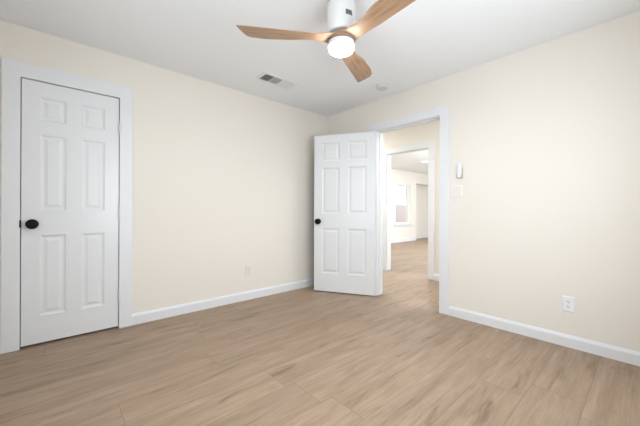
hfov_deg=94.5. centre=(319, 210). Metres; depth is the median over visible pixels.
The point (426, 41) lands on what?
ceiling
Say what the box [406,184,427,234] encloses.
wall
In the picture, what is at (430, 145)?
door frame
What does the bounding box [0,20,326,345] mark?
wall
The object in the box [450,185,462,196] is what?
light switch
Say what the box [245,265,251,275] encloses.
wall outlet
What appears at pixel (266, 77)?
ceiling vent
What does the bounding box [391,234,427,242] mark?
baseboard
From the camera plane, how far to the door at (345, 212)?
3.75 m
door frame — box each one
[0,57,132,353]
[370,104,449,314]
[383,140,434,279]
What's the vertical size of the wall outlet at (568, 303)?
0.120 m
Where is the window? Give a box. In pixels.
[394,184,412,227]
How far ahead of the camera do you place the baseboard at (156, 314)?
3.21 m
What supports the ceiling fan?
hanging from the ceiling
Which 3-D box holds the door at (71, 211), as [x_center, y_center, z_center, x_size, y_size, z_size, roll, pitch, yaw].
[-2.017,0.015,2.430,0.639,2.030,0.096,0,0,-42]
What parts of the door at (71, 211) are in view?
knob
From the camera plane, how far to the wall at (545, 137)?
2.40 m
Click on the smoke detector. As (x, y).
(381, 86)
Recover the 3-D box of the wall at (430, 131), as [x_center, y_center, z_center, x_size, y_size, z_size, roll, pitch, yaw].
[1.803,-0.157,4.563,0.120,2.440,5.365,0,0,-42]
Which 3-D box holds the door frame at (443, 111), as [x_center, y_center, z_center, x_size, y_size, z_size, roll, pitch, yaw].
[1.021,-0.012,3.423,0.151,2.144,1.013,0,0,-42]
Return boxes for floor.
[0,237,639,425]
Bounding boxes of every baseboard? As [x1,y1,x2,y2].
[132,278,313,324]
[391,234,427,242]
[434,273,438,280]
[448,306,639,365]
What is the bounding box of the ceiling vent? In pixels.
[255,72,297,89]
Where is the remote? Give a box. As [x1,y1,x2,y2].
[457,163,462,177]
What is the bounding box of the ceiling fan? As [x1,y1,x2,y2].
[236,0,415,81]
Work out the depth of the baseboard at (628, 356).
2.37 m
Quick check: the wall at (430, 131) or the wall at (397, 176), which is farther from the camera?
the wall at (397, 176)
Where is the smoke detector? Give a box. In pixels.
[376,83,388,90]
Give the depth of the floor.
1.94 m
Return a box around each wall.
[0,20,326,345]
[327,11,639,351]
[383,120,439,273]
[391,169,427,238]
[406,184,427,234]
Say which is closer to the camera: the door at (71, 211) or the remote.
the door at (71, 211)
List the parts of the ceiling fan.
blade, lamp globe, blade, blade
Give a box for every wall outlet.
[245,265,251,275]
[562,295,574,312]
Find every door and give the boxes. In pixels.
[19,78,121,346]
[314,131,376,295]
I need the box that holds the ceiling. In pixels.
[0,0,639,174]
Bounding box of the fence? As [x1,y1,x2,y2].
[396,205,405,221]
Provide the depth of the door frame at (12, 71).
2.21 m

